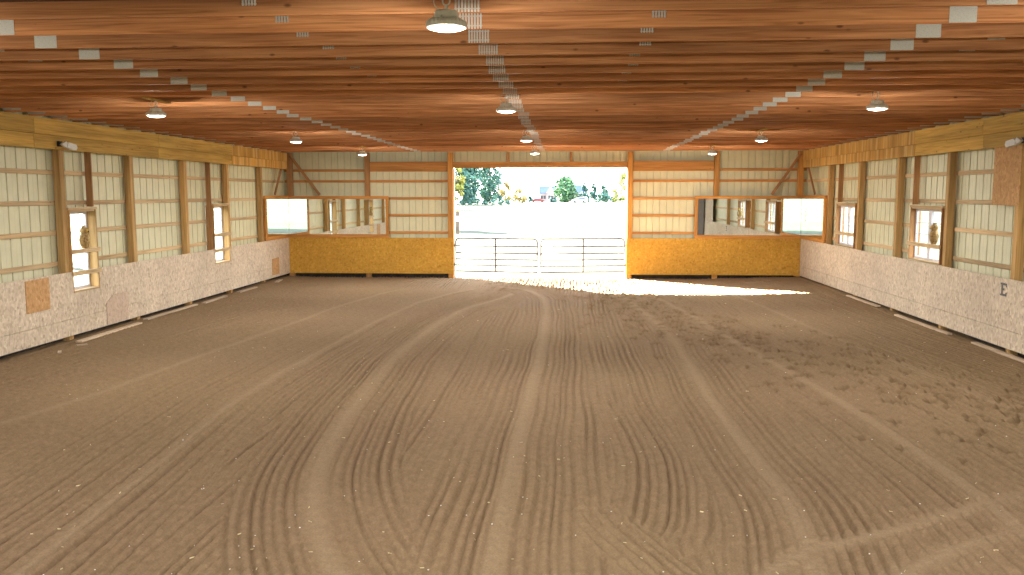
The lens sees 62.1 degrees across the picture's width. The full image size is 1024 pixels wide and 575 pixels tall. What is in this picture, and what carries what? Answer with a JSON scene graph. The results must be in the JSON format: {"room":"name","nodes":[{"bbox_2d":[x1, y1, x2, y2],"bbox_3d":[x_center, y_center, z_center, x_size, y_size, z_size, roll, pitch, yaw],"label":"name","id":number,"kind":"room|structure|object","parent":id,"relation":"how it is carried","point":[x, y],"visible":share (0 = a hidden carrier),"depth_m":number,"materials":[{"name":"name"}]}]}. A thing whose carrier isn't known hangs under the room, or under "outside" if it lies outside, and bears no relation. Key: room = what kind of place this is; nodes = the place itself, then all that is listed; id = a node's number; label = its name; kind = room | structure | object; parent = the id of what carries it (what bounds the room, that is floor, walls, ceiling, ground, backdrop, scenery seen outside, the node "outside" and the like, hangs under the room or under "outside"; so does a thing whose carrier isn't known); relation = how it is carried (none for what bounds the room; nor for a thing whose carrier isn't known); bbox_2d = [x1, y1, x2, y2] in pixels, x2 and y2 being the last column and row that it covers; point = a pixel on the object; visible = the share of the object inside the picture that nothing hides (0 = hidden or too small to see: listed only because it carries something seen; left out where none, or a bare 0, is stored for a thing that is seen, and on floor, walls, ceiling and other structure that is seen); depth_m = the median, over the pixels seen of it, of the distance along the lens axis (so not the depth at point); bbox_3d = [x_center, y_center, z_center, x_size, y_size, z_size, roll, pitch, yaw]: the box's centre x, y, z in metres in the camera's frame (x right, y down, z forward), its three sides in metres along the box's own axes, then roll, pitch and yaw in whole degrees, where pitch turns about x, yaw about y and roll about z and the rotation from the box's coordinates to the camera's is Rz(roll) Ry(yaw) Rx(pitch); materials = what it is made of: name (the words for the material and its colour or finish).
{"room":"sports facility","nodes":[
{"label":"sports facility","id":0,"kind":"room"},
{"bbox_2d":[0,0,73,1],"bbox_3d":[-0.055,-4.748,12.922,19.170,3.000,33.671,0,6,4],"label":"ceiling","id":1,"kind":"structure","parent":0,"point":[0,0],"depth_m":7.95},
{"bbox_2d":[0,108,285,358],"bbox_3d":[-9.115,-0.868,13.931,0.078,4.920,32.671,0,6,4],"label":"wall","id":2,"kind":"structure","parent":0,"point":[28,234],"depth_m":18.81,"materials":[{"name":"metal"}]},
{"bbox_2d":[52,149,73,340],"bbox_3d":[-8.825,-1.005,16.684,0.148,4.486,0.150,0,6,4],"label":"wall post","id":3,"kind":"object","parent":2,"relation":"attached to","point":[57,155],"visible":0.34,"depth_m":16.59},
{"bbox_2d":[66,207,101,292],"bbox_3d":[-8.770,-0.781,17.275,0.274,1.690,1.030,0,6,4],"label":"window","id":4,"kind":"structure","parent":2,"relation":"in","point":[92,270],"depth_m":17.64,"materials":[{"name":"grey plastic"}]},
{"bbox_2d":[79,225,89,248],"bbox_3d":[-8.684,-1.027,17.258,0.195,0.465,0.252,-2,7,-15],"label":"duck decoy","id":5,"kind":"object","parent":4,"relation":"on","point":[84,239],"visible":1,"depth_m":17.18,"materials":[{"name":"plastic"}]},
{"bbox_2d":[84,139,93,205],"bbox_3d":[-8.754,-2.510,17.552,0.132,1.668,0.042,0,6,4],"label":"stud","id":6,"kind":"object","parent":2,"relation":"attached to","point":[87,156],"visible":0.76,"depth_m":17.56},
{"bbox_2d":[123,155,139,319],"bbox_3d":[-8.655,-1.298,19.333,0.148,4.486,0.150,0,6,4],"label":"wall post","id":7,"kind":"object","parent":2,"relation":"attached to","point":[127,160],"visible":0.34,"depth_m":19.23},
{"bbox_2d":[178,160,191,304],"bbox_3d":[-8.482,-1.599,22.051,0.148,4.486,0.150,0,6,4],"label":"wall post","id":8,"kind":"object","parent":2,"relation":"attached to","point":[182,164],"visible":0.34,"depth_m":21.95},
{"bbox_2d":[205,162,212,283],"bbox_3d":[-8.378,-1.936,23.539,0.132,4.128,0.042,0,6,4],"label":"stud","id":9,"kind":"object","parent":2,"relation":"attached to","point":[207,165],"visible":0.52,"depth_m":23.49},
{"bbox_2d":[205,203,231,263],"bbox_3d":[-8.330,-1.542,24.154,0.274,1.690,1.140,0,6,4],"label":"window","id":10,"kind":"structure","parent":2,"relation":"in","point":[225,233],"depth_m":24.58,"materials":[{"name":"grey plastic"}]},
{"bbox_2d":[221,164,232,292],"bbox_3d":[-8.307,-1.901,24.779,0.148,4.486,0.150,0,6,4],"label":"wall post","id":11,"kind":"object","parent":2,"relation":"attached to","point":[225,173],"visible":0.34,"depth_m":24.61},
{"bbox_2d":[256,167,264,282],"bbox_3d":[-8.134,-2.200,27.486,0.148,4.486,0.150,0,6,4],"label":"wall post","id":12,"kind":"object","parent":2,"relation":"attached to","point":[258,169],"visible":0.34,"depth_m":27.37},
{"bbox_2d":[0,111,286,168],"bbox_3d":[-8.903,-2.633,13.594,0.059,0.572,32.410,0,6,4],"label":"header beam","id":13,"kind":"structure","parent":12,"relation":"attached to","point":[42,132],"depth_m":18.66,"materials":[{"name":"brown wood"}]},
{"bbox_2d":[57,141,76,150],"bbox_3d":[-8.608,-2.739,16.433,0.165,0.166,0.356,2,7,18],"label":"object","id":14,"kind":"object","parent":13,"relation":"attached to","point":[71,146],"visible":1,"depth_m":16.36,"materials":[{"name":"white plastic"}]},
{"bbox_2d":[0,5,1023,35],"bbox_3d":[-0.420,-2.312,7.387,17.800,0.140,0.046,0,6,4],"label":"truss chord","id":15,"kind":"object","parent":13,"relation":"on","point":[1013,13],"visible":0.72,"depth_m":7.33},
{"bbox_2d":[0,23,1023,49],"bbox_3d":[-0.376,-2.388,8.072,17.800,0.140,0.046,0,6,4],"label":"truss chord","id":16,"kind":"object","parent":13,"relation":"on","point":[971,30],"visible":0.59,"depth_m":8.03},
{"bbox_2d":[0,0,1023,19],"bbox_3d":[-0.464,-2.236,6.703,17.800,0.140,0.046,0,6,4],"label":"truss chord","id":17,"kind":"object","parent":13,"relation":"on","point":[76,9],"visible":0.94,"depth_m":6.73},
{"bbox_2d":[0,37,1023,60],"bbox_3d":[-0.332,-2.464,8.756,17.800,0.140,0.046,0,6,4],"label":"truss chord","id":18,"kind":"object","parent":13,"relation":"on","point":[1007,43],"visible":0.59,"depth_m":8.71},
{"bbox_2d":[0,50,1023,70],"bbox_3d":[-0.289,-2.539,9.441,17.800,0.140,0.046,0,6,4],"label":"truss chord","id":19,"kind":"object","parent":13,"relation":"on","point":[936,55],"visible":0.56,"depth_m":9.40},
{"bbox_2d":[0,60,1023,78],"bbox_3d":[-0.245,-2.615,10.125,17.800,0.140,0.046,0,6,4],"label":"truss chord","id":20,"kind":"object","parent":13,"relation":"on","point":[972,64],"visible":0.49,"depth_m":10.09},
{"bbox_2d":[0,69,1023,85],"bbox_3d":[-0.201,-2.691,10.809,17.800,0.140,0.046,0,6,4],"label":"truss chord","id":21,"kind":"object","parent":13,"relation":"on","point":[971,72],"visible":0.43,"depth_m":10.78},
{"bbox_2d":[0,77,1023,92],"bbox_3d":[-0.157,-2.767,11.494,17.800,0.140,0.046,0,6,4],"label":"truss chord","id":22,"kind":"object","parent":13,"relation":"on","point":[955,80],"visible":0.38,"depth_m":11.46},
{"bbox_2d":[0,84,1023,97],"bbox_3d":[-0.114,-2.842,12.178,17.800,0.140,0.046,0,6,4],"label":"truss chord","id":23,"kind":"object","parent":13,"relation":"on","point":[944,87],"visible":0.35,"depth_m":12.15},
{"bbox_2d":[141,97,170,116],"bbox_3d":[-5.380,-2.712,12.882,0.294,0.265,0.790,0,6,4],"label":"lamp","id":24,"kind":"object","parent":23,"relation":"hanging from","point":[153,112],"visible":1,"depth_m":12.78,"materials":[{"name":"metal"}]},
{"bbox_2d":[496,94,515,112],"bbox_3d":[-0.083,-2.641,12.203,0.294,0.265,0.294,0,6,4],"label":"lamp","id":25,"kind":"object","parent":23,"relation":"hanging from","point":[505,107],"visible":1,"depth_m":12.13,"materials":[{"name":"metal"}]},
{"bbox_2d":[866,92,888,110],"bbox_3d":[5.106,-2.609,11.874,0.294,0.265,0.294,0,6,4],"label":"lamp","id":26,"kind":"object","parent":23,"relation":"hanging from","point":[876,105],"visible":1,"depth_m":11.80,"materials":[{"name":"metal"}]},
{"bbox_2d":[0,90,1023,102],"bbox_3d":[-0.070,-2.918,12.863,17.800,0.140,0.046,0,6,4],"label":"truss chord","id":27,"kind":"object","parent":13,"relation":"on","point":[958,92],"visible":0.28,"depth_m":12.83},
{"bbox_2d":[0,95,1023,107],"bbox_3d":[-0.026,-2.994,13.547,17.800,0.140,0.046,0,6,4],"label":"truss chord","id":28,"kind":"object","parent":13,"relation":"on","point":[1018,97],"visible":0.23,"depth_m":13.52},
{"bbox_2d":[2,100,1023,111],"bbox_3d":[0.018,-3.070,14.232,17.800,0.140,0.046,0,6,4],"label":"truss chord","id":29,"kind":"object","parent":13,"relation":"on","point":[1010,102],"visible":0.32,"depth_m":14.20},
{"bbox_2d":[50,109,1019,118],"bbox_3d":[0.105,-3.221,15.600,17.800,0.140,0.046,0,6,4],"label":"truss chord","id":30,"kind":"object","parent":13,"relation":"on","point":[938,110],"visible":0.5,"depth_m":15.55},
{"bbox_2d":[71,113,1000,121],"bbox_3d":[0.149,-3.297,16.285,17.800,0.140,0.046,0,6,4],"label":"truss chord","id":31,"kind":"object","parent":13,"relation":"on","point":[889,114],"visible":0.38,"depth_m":16.25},
{"bbox_2d":[90,116,982,124],"bbox_3d":[0.193,-3.373,16.969,17.800,0.140,0.046,0,6,4],"label":"truss chord","id":32,"kind":"object","parent":13,"relation":"on","point":[945,117],"visible":0.41,"depth_m":16.93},
{"bbox_2d":[108,119,965,126],"bbox_3d":[0.237,-3.448,17.654,17.800,0.140,0.046,0,6,4],"label":"truss chord","id":33,"kind":"object","parent":13,"relation":"on","point":[960,120],"visible":0.48,"depth_m":17.62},
{"bbox_2d":[125,122,949,129],"bbox_3d":[0.281,-3.524,18.338,17.800,0.140,0.046,0,6,4],"label":"truss chord","id":34,"kind":"object","parent":13,"relation":"on","point":[936,123],"visible":0.43,"depth_m":18.31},
{"bbox_2d":[140,125,935,131],"bbox_3d":[0.324,-3.600,19.023,17.800,0.140,0.046,0,6,4],"label":"truss chord","id":35,"kind":"object","parent":13,"relation":"on","point":[874,126],"visible":0.44,"depth_m":18.99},
{"bbox_2d":[520,130,532,141],"bbox_3d":[0.325,-3.399,19.049,0.294,0.265,0.294,0,6,4],"label":"lamp","id":36,"kind":"object","parent":35,"relation":"hanging from","point":[526,138],"visible":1,"depth_m":18.98,"materials":[{"name":"metal"}]},
{"bbox_2d":[155,128,922,133],"bbox_3d":[0.368,-3.676,19.707,17.800,0.140,0.046,0,6,4],"label":"truss chord","id":37,"kind":"object","parent":13,"relation":"on","point":[772,129],"visible":0.36,"depth_m":19.68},
{"bbox_2d":[755,128,767,141],"bbox_3d":[5.596,-3.404,19.059,0.294,0.265,0.790,0,6,4],"label":"lamp","id":38,"kind":"object","parent":37,"relation":"hanging from","point":[760,138],"visible":1,"depth_m":19.00,"materials":[{"name":"metal"}]},
{"bbox_2d":[168,130,910,135],"bbox_3d":[0.412,-3.752,20.391,17.800,0.140,0.046,0,6,4],"label":"truss chord","id":39,"kind":"object","parent":13,"relation":"on","point":[819,131],"visible":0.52,"depth_m":20.36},
{"bbox_2d":[181,132,898,137],"bbox_3d":[0.456,-3.827,21.076,17.800,0.140,0.046,0,6,4],"label":"truss chord","id":40,"kind":"object","parent":13,"relation":"on","point":[840,132],"visible":0.48,"depth_m":21.04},
{"bbox_2d":[193,134,887,139],"bbox_3d":[0.499,-3.903,21.760,17.800,0.140,0.046,0,6,4],"label":"truss chord","id":41,"kind":"object","parent":13,"relation":"on","point":[835,134],"visible":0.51,"depth_m":21.72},
{"bbox_2d":[204,136,877,140],"bbox_3d":[0.543,-3.979,22.445,17.800,0.140,0.046,0,6,4],"label":"truss chord","id":42,"kind":"object","parent":13,"relation":"on","point":[804,136],"visible":0.41,"depth_m":22.42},
{"bbox_2d":[214,138,867,142],"bbox_3d":[0.587,-4.054,23.129,17.800,0.140,0.046,0,6,4],"label":"truss chord","id":43,"kind":"object","parent":13,"relation":"on","point":[749,138],"visible":0.34,"depth_m":23.07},
{"bbox_2d":[225,140,858,143],"bbox_3d":[0.631,-4.130,23.814,17.800,0.140,0.046,0,6,4],"label":"truss chord","id":44,"kind":"object","parent":13,"relation":"on","point":[669,140],"visible":0.43,"depth_m":23.83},
{"bbox_2d":[242,143,842,146],"bbox_3d":[0.719,-4.282,25.182,17.800,0.140,0.046,0,6,4],"label":"truss chord","id":45,"kind":"object","parent":13,"relation":"on","point":[659,143],"visible":0.4,"depth_m":25.20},
{"bbox_2d":[234,141,851,144],"bbox_3d":[0.675,-4.206,24.498,17.800,0.140,0.046,0,6,4],"label":"truss chord","id":46,"kind":"object","parent":13,"relation":"on","point":[782,141],"visible":0.43,"depth_m":24.42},
{"bbox_2d":[251,144,834,147],"bbox_3d":[0.762,-4.357,25.867,17.800,0.140,0.046,0,6,4],"label":"truss chord","id":47,"kind":"object","parent":13,"relation":"on","point":[740,144],"visible":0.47,"depth_m":25.84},
{"bbox_2d":[259,145,828,148],"bbox_3d":[0.806,-4.433,26.551,17.800,0.140,0.046,0,6,4],"label":"truss chord","id":48,"kind":"object","parent":13,"relation":"on","point":[808,145],"visible":0.4,"depth_m":26.50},
{"bbox_2d":[267,147,821,149],"bbox_3d":[0.850,-4.509,27.236,17.800,0.140,0.046,0,6,4],"label":"truss chord","id":49,"kind":"object","parent":13,"relation":"on","point":[626,147],"visible":0.34,"depth_m":27.21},
{"bbox_2d":[274,148,814,150],"bbox_3d":[0.894,-4.585,27.920,17.800,0.140,0.046,0,6,4],"label":"truss chord","id":50,"kind":"object","parent":13,"relation":"on","point":[663,148],"visible":0.33,"depth_m":27.89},
{"bbox_2d":[281,149,808,151],"bbox_3d":[0.937,-4.661,28.605,17.800,0.140,0.046,0,6,4],"label":"truss chord","id":51,"kind":"object","parent":13,"relation":"on","point":[688,149],"visible":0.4,"depth_m":28.57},
{"bbox_2d":[454,237,537,272],"bbox_3d":[-0.571,-1.124,29.498,3.010,1.200,0.060,1,6,12],"label":"gate","id":52,"kind":"object","parent":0,"point":[455,245],"visible":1,"depth_m":29.48,"materials":[{"name":"metal"}]},
{"bbox_2d":[70,195,940,285],"bbox_3d":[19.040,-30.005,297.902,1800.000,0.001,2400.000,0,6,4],"label":"outdoor background","id":53,"kind":"structure","parent":0,"point":[538,220],"depth_m":60.08,"materials":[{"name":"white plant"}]},
{"bbox_2d":[455,211,459,233],"bbox_3d":[-3.998,-4.619,62.249,0.320,2.000,0.320,0,6,4],"label":"fence post","id":54,"kind":"object","parent":53,"relation":"on","point":[457,217],"visible":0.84,"depth_m":62.11,"materials":[{"name":"white wood"}]},
{"bbox_2d":[455,168,465,204],"bbox_3d":[-14.065,-27.392,221.757,4.363,11.811,4.010,0,6,4],"label":"leafy tree","id":55,"kind":"object","parent":53,"relation":"on","point":[459,186],"visible":0.72,"depth_m":221.27,"materials":[{"name":"yellow plant"}]},
{"bbox_2d":[455,168,483,203],"bbox_3d":[-11.577,-33.982,232.162,10.076,22.619,9.204,0,6,4],"label":"leafy tree","id":56,"kind":"object","parent":53,"relation":"on","point":[471,188],"visible":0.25,"depth_m":230.53,"materials":[{"name":"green plant"}]},
{"bbox_2d":[477,168,503,203],"bbox_3d":[-6.637,-34.984,246.105,8.660,21.536,8.507,0,6,4],"label":"leafy tree","id":57,"kind":"object","parent":53,"relation":"on","point":[489,188],"visible":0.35,"depth_m":245.97,"materials":[{"name":"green plant"}]},
{"bbox_2d":[498,182,510,203],"bbox_3d":[-2.137,-26.355,237.206,4.064,6.335,2.803,0,6,4],"label":"leafy tree","id":58,"kind":"object","parent":53,"relation":"on","point":[502,191],"visible":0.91,"depth_m":236.63,"materials":[{"name":"yellow plant"}]},
{"bbox_2d":[511,188,527,202],"bbox_3d":[2.103,-28.256,261.430,5.474,4.784,3.961,0,6,4],"label":"leafy tree","id":59,"kind":"object","parent":53,"relation":"on","point":[516,196],"visible":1,"depth_m":260.84,"materials":[{"name":"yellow plant"}]},
{"bbox_2d":[539,184,554,201],"bbox_3d":[12.657,-33.459,301.205,6.200,6.350,8.300,0,6,4],"label":"house","id":60,"kind":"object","parent":53,"relation":"on","point":[546,192],"visible":0.71,"depth_m":299.13,"materials":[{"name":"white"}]},
{"bbox_2d":[553,175,578,201],"bbox_3d":[17.648,-32.418,279.578,9.023,9.041,8.863,0,6,4],"label":"leafy tree","id":61,"kind":"object","parent":53,"relation":"on","point":[565,188],"visible":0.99,"depth_m":277.80,"materials":[{"name":"green plant"}]},
{"bbox_2d":[579,182,589,201],"bbox_3d":[24.096,-31.975,285.388,4.311,7.027,4.802,0,6,4],"label":"conifer tree","id":62,"kind":"object","parent":53,"relation":"on","point":[585,189],"visible":0.79,"depth_m":284.67,"materials":[{"name":"green plant"}]},
{"bbox_2d":[589,183,597,201],"bbox_3d":[28.781,-33.089,295.918,4.273,6.845,3.726,0,6,4],"label":"conifer tree","id":63,"kind":"object","parent":53,"relation":"on","point":[592,193],"visible":0.89,"depth_m":295.50,"materials":[{"name":"green plant"}]},
{"bbox_2d":[595,184,609,201],"bbox_3d":[30.691,-31.898,286.900,5.438,6.456,4.539,0,6,4],"label":"conifer tree","id":64,"kind":"object","parent":53,"relation":"on","point":[604,195],"visible":1,"depth_m":286.48,"materials":[{"name":"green plant"}]},
{"bbox_2d":[618,171,625,202],"bbox_3d":[33.866,-30.497,258.538,3.579,9.816,4.476,0,6,4],"label":"leafy tree","id":65,"kind":"object","parent":53,"relation":"on","point":[622,177],"visible":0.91,"depth_m":257.68,"materials":[{"name":"yellow plant"}]},
{"bbox_2d":[0,275,1023,574],"bbox_3d":[-0.049,1.435,13.621,18.170,0.255,32.900,0,6,4],"label":"floor","id":66,"kind":"structure","parent":0,"point":[697,348],"depth_m":10.24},
{"bbox_2d":[76,322,141,342],"bbox_3d":[-8.442,0.931,17.907,0.130,0.036,2.450,0,6,3],"label":"board","id":67,"kind":"object","parent":66,"relation":"on","point":[136,323],"visible":1,"depth_m":17.69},
{"bbox_2d":[0,238,289,355],"bbox_3d":[-8.899,0.640,13.963,0.018,1.255,32.428,0,6,4],"label":"wall","id":68,"kind":"structure","parent":66,"relation":"on","point":[175,279],"depth_m":19.25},
{"bbox_2d":[25,277,50,313],"bbox_3d":[-8.768,0.146,15.719,0.014,0.600,0.700,0,6,4],"label":"board","id":69,"kind":"object","parent":68,"relation":"attached to","point":[37,292],"visible":1,"depth_m":15.70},
{"bbox_2d":[106,291,128,324],"bbox_3d":[-8.593,0.438,18.513,0.014,0.615,0.860,0,6,4],"label":"board","id":70,"kind":"object","parent":68,"relation":"attached to","point":[117,305],"visible":1,"depth_m":18.50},
{"bbox_2d":[263,196,288,240],"bbox_3d":[-7.938,-2.365,28.710,0.060,1.466,2.368,0,6,4],"label":"mirror","id":71,"kind":"object","parent":68,"relation":"on","point":[276,211],"visible":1,"depth_m":28.53,"materials":[{"name":"clear glass"}]},
{"bbox_2d":[272,257,279,274],"bbox_3d":[-7.947,-0.722,28.606,0.014,0.560,0.660,0,6,4],"label":"board","id":72,"kind":"object","parent":68,"relation":"attached to","point":[275,262],"visible":1,"depth_m":28.55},
{"bbox_2d":[143,304,197,319],"bbox_3d":[-8.324,0.588,20.836,0.120,0.036,2.650,0,6,4],"label":"board","id":73,"kind":"object","parent":66,"relation":"on","point":[192,305],"visible":1,"depth_m":20.66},
{"bbox_2d":[289,237,453,273],"bbox_3d":[-4.949,-1.124,29.877,5.828,1.255,0.018,0,6,4],"label":"wall","id":74,"kind":"structure","parent":66,"relation":"on","point":[307,254],"depth_m":29.86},
{"bbox_2d":[288,196,388,237],"bbox_3d":[-6.074,-2.474,29.772,3.554,1.446,0.047,0,6,4],"label":"mirror","id":75,"kind":"object","parent":74,"relation":"on","point":[309,216],"visible":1,"depth_m":29.76,"materials":[{"name":"clear glass"}]},
{"bbox_2d":[30,302,1006,574],"bbox_3d":[0.007,1.312,14.749,17.326,0.114,18.229,0,6,4],"label":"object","id":76,"kind":"object","parent":66,"relation":"on","point":[845,302],"visible":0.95,"depth_m":8.04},
{"bbox_2d":[626,238,800,275],"bbox_3d":[6.873,-1.051,29.129,5.868,1.255,0.018,0,6,4],"label":"wall","id":77,"kind":"structure","parent":66,"relation":"on","point":[670,256],"depth_m":29.12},
{"bbox_2d":[694,196,801,238],"bbox_3d":[8.007,-2.387,28.880,3.564,1.446,0.047,0,6,4],"label":"mirror","id":78,"kind":"object","parent":77,"relation":"on","point":[728,217],"visible":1,"depth_m":28.87,"materials":[{"name":"clear glass"}]},
{"bbox_2d":[846,295,880,306],"bbox_3d":[9.267,0.348,22.482,0.100,0.036,2.300,0,6,3],"label":"board","id":79,"kind":"object","parent":66,"relation":"on","point":[850,296],"visible":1,"depth_m":22.37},
{"bbox_2d":[799,239,1023,354],"bbox_3d":[8.783,0.749,12.844,0.018,1.255,32.428,0,6,4],"label":"wall","id":80,"kind":"structure","parent":66,"relation":"on","point":[970,295],"depth_m":18.61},
{"bbox_2d":[800,195,826,242],"bbox_3d":[9.717,-2.240,27.443,0.060,1.466,2.668,0,6,4],"label":"mirror","id":81,"kind":"object","parent":80,"relation":"on","point":[813,211],"visible":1,"depth_m":27.23,"materials":[{"name":"clear glass"}]},
{"bbox_2d":[894,314,951,334],"bbox_3d":[9.005,0.800,18.718,0.100,0.036,2.800,0,6,3],"label":"board","id":82,"kind":"object","parent":66,"relation":"on","point":[897,315],"visible":1,"depth_m":18.50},
{"bbox_2d":[971,342,1023,362],"bbox_3d":[8.817,1.200,15.145,0.120,0.036,2.500,0,6,4],"label":"board","id":83,"kind":"object","parent":66,"relation":"on","point":[992,349],"visible":1,"depth_m":15.37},
{"bbox_2d":[283,150,807,278],"bbox_3d":[0.987,-2.608,29.585,18.170,4.920,0.132,0,6,4],"label":"wall","id":84,"kind":"structure","parent":0,"point":[663,200],"depth_m":29.42,"materials":[{"name":"beige paint"}]},
{"bbox_2d":[287,153,295,275],"bbox_3d":[-7.799,-2.481,30.019,0.190,4.486,0.140,0,6,4],"label":"wall post","id":85,"kind":"object","parent":84,"relation":"attached to","point":[290,190],"visible":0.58,"depth_m":29.81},
{"bbox_2d":[289,155,319,195],"bbox_3d":[-7.253,-3.928,29.725,1.107,1.424,0.038,0,6,4],"label":"brace","id":86,"kind":"object","parent":85,"relation":"attached to","point":[290,156],"visible":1,"depth_m":29.70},
{"bbox_2d":[364,153,371,277],"bbox_3d":[-5.055,-2.464,29.845,0.170,4.486,0.140,0,6,4],"label":"wall post","id":87,"kind":"object","parent":84,"relation":"attached to","point":[366,157],"visible":0.4,"depth_m":29.63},
{"bbox_2d":[447,152,453,277],"bbox_3d":[-2.136,-2.446,29.660,0.180,4.486,0.140,0,6,4],"label":"wall post","id":88,"kind":"object","parent":84,"relation":"attached to","point":[449,154],"visible":0.58,"depth_m":29.52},
{"bbox_2d":[369,162,447,170],"bbox_3d":[-3.600,-4.219,29.540,2.730,0.300,0.044,0,6,4],"label":"header board","id":89,"kind":"object","parent":88,"relation":"attached to","point":[374,166],"visible":1,"depth_m":29.52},
{"bbox_2d":[453,162,627,167],"bbox_3d":[0.955,-4.221,29.248,6.016,0.200,0.044,0,6,4],"label":"header board","id":90,"kind":"object","parent":88,"relation":"attached to","point":[455,164],"visible":1,"depth_m":29.22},
{"bbox_2d":[626,152,632,278],"bbox_3d":[4.052,-2.408,29.269,0.180,4.486,0.140,0,6,4],"label":"wall post","id":91,"kind":"object","parent":84,"relation":"attached to","point":[630,154],"visible":0.58,"depth_m":29.13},
{"bbox_2d":[711,151,719,278],"bbox_3d":[6.966,-2.390,29.084,0.180,4.486,0.140,0,6,4],"label":"wall post","id":92,"kind":"object","parent":84,"relation":"attached to","point":[716,156],"visible":0.4,"depth_m":28.86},
{"bbox_2d":[633,161,713,169],"bbox_3d":[5.506,-4.163,28.963,2.720,0.300,0.044,0,6,4],"label":"header board","id":93,"kind":"object","parent":92,"relation":"attached to","point":[637,165],"visible":1,"depth_m":28.94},
{"bbox_2d":[794,151,803,276],"bbox_3d":[9.755,-2.372,28.908,0.190,4.486,0.140,0,6,4],"label":"wall post","id":94,"kind":"object","parent":84,"relation":"attached to","point":[800,170],"visible":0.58,"depth_m":28.70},
{"bbox_2d":[771,153,801,194],"bbox_3d":[9.259,-3.825,28.680,1.000,1.421,0.038,0,6,4],"label":"brace","id":95,"kind":"object","parent":94,"relation":"attached to","point":[800,154],"visible":1,"depth_m":28.66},
{"bbox_2d":[540,238,626,272],"bbox_3d":[2.458,-1.106,29.307,3.020,1.200,0.060,-1,6,-5],"label":"gate","id":96,"kind":"object","parent":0,"point":[582,239],"visible":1,"depth_m":29.29,"materials":[{"name":"metal"}]},
{"bbox_2d":[807,109,1023,357],"bbox_3d":[9.012,-0.756,12.784,0.078,4.920,32.671,0,6,4],"label":"wall","id":97,"kind":"structure","parent":0,"point":[983,231],"depth_m":18.48,"materials":[{"name":"metal"}]},
{"bbox_2d":[824,165,834,284],"bbox_3d":[9.748,-2.061,26.096,0.148,4.486,0.150,0,6,4],"label":"wall post","id":98,"kind":"object","parent":97,"relation":"attached to","point":[831,169],"visible":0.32,"depth_m":25.98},
{"bbox_2d":[803,111,1023,167],"bbox_3d":[8.781,-2.523,12.474,0.059,0.572,32.410,0,6,4],"label":"header beam","id":99,"kind":"structure","parent":98,"relation":"attached to","point":[991,132],"depth_m":18.69,"materials":[{"name":"brown wood"}]},
{"bbox_2d":[27,105,1023,115],"bbox_3d":[0.062,-3.145,14.916,17.800,0.140,0.046,0,6,4],"label":"truss chord","id":100,"kind":"object","parent":99,"relation":"on","point":[935,107],"visible":0.46,"depth_m":14.88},
{"bbox_2d":[992,145,1022,205],"bbox_3d":[8.985,-2.030,15.431,0.014,1.070,0.960,0,6,4],"label":"board","id":101,"kind":"object","parent":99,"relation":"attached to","point":[1007,160],"visible":0.93,"depth_m":15.40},
{"bbox_2d":[1005,137,1023,146],"bbox_3d":[8.817,-2.538,14.856,0.165,0.166,0.356,-1,6,-10],"label":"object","id":102,"kind":"object","parent":99,"relation":"attached to","point":[1012,142],"visible":1,"depth_m":14.81,"materials":[{"name":"white plastic"}]},
{"bbox_3d":[-0.508,-2.161,6.018,17.800,0.140,0.046,0,6,4],"label":"truss chord","id":103,"kind":"object","parent":99,"relation":"on","visible":0},
{"bbox_2d":[426,0,466,31],"bbox_3d":[-0.467,-1.959,6.042,0.294,0.265,0.294,0,6,4],"label":"lamp","id":104,"kind":"object","parent":103,"relation":"hanging from","point":[443,20],"visible":1,"depth_m":5.97,"materials":[{"name":"metal"}]},
{"bbox_2d":[838,164,843,201],"bbox_3d":[9.678,-3.347,24.980,0.132,1.668,0.042,0,6,4],"label":"stud","id":105,"kind":"object","parent":97,"relation":"attached to","point":[841,166],"visible":0.76,"depth_m":24.99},
{"bbox_2d":[834,202,856,247],"bbox_3d":[9.614,-1.795,24.309,0.274,1.250,1.700,0,6,4],"label":"window","id":106,"kind":"structure","parent":97,"relation":"in","point":[839,232],"depth_m":24.58,"materials":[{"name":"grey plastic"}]},
{"bbox_2d":[853,161,865,296],"bbox_3d":[9.576,-1.764,23.408,0.148,4.486,0.150,0,6,4],"label":"wall post","id":107,"kind":"object","parent":97,"relation":"attached to","point":[862,165],"visible":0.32,"depth_m":23.30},
{"bbox_2d":[890,157,905,310],"bbox_3d":[9.402,-1.463,20.690,0.148,4.486,0.150,0,6,4],"label":"wall post","id":108,"kind":"object","parent":97,"relation":"attached to","point":[901,162],"visible":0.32,"depth_m":20.58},
{"bbox_2d":[912,156,920,204],"bbox_3d":[9.332,-2.749,19.574,0.132,1.668,0.042,0,6,4],"label":"stud","id":109,"kind":"object","parent":97,"relation":"attached to","point":[917,160],"visible":0.76,"depth_m":19.59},
{"bbox_2d":[907,205,944,264],"bbox_3d":[9.268,-1.196,18.898,0.274,1.250,1.730,0,6,4],"label":"window","id":110,"kind":"structure","parent":97,"relation":"in","point":[914,243],"depth_m":19.13,"materials":[{"name":"beige wood"}]},
{"bbox_2d":[929,223,938,243],"bbox_3d":[9.149,-1.171,18.421,0.195,0.465,0.252,5,8,39],"label":"duck decoy","id":111,"kind":"object","parent":110,"relation":"on","point":[934,234],"visible":1,"depth_m":18.34,"materials":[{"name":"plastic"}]},
{"bbox_2d":[938,152,957,329],"bbox_3d":[9.228,-1.162,17.972,0.148,4.486,0.150,0,6,4],"label":"wall post","id":112,"kind":"object","parent":97,"relation":"attached to","point":[952,159],"visible":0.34,"depth_m":17.87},
{"bbox_2d":[1005,145,1023,354],"bbox_3d":[9.049,-0.852,15.175,0.148,4.486,0.150,0,6,4],"label":"wall post","id":113,"kind":"object","parent":97,"relation":"attached to","point":[1017,259],"visible":0.36,"depth_m":15.12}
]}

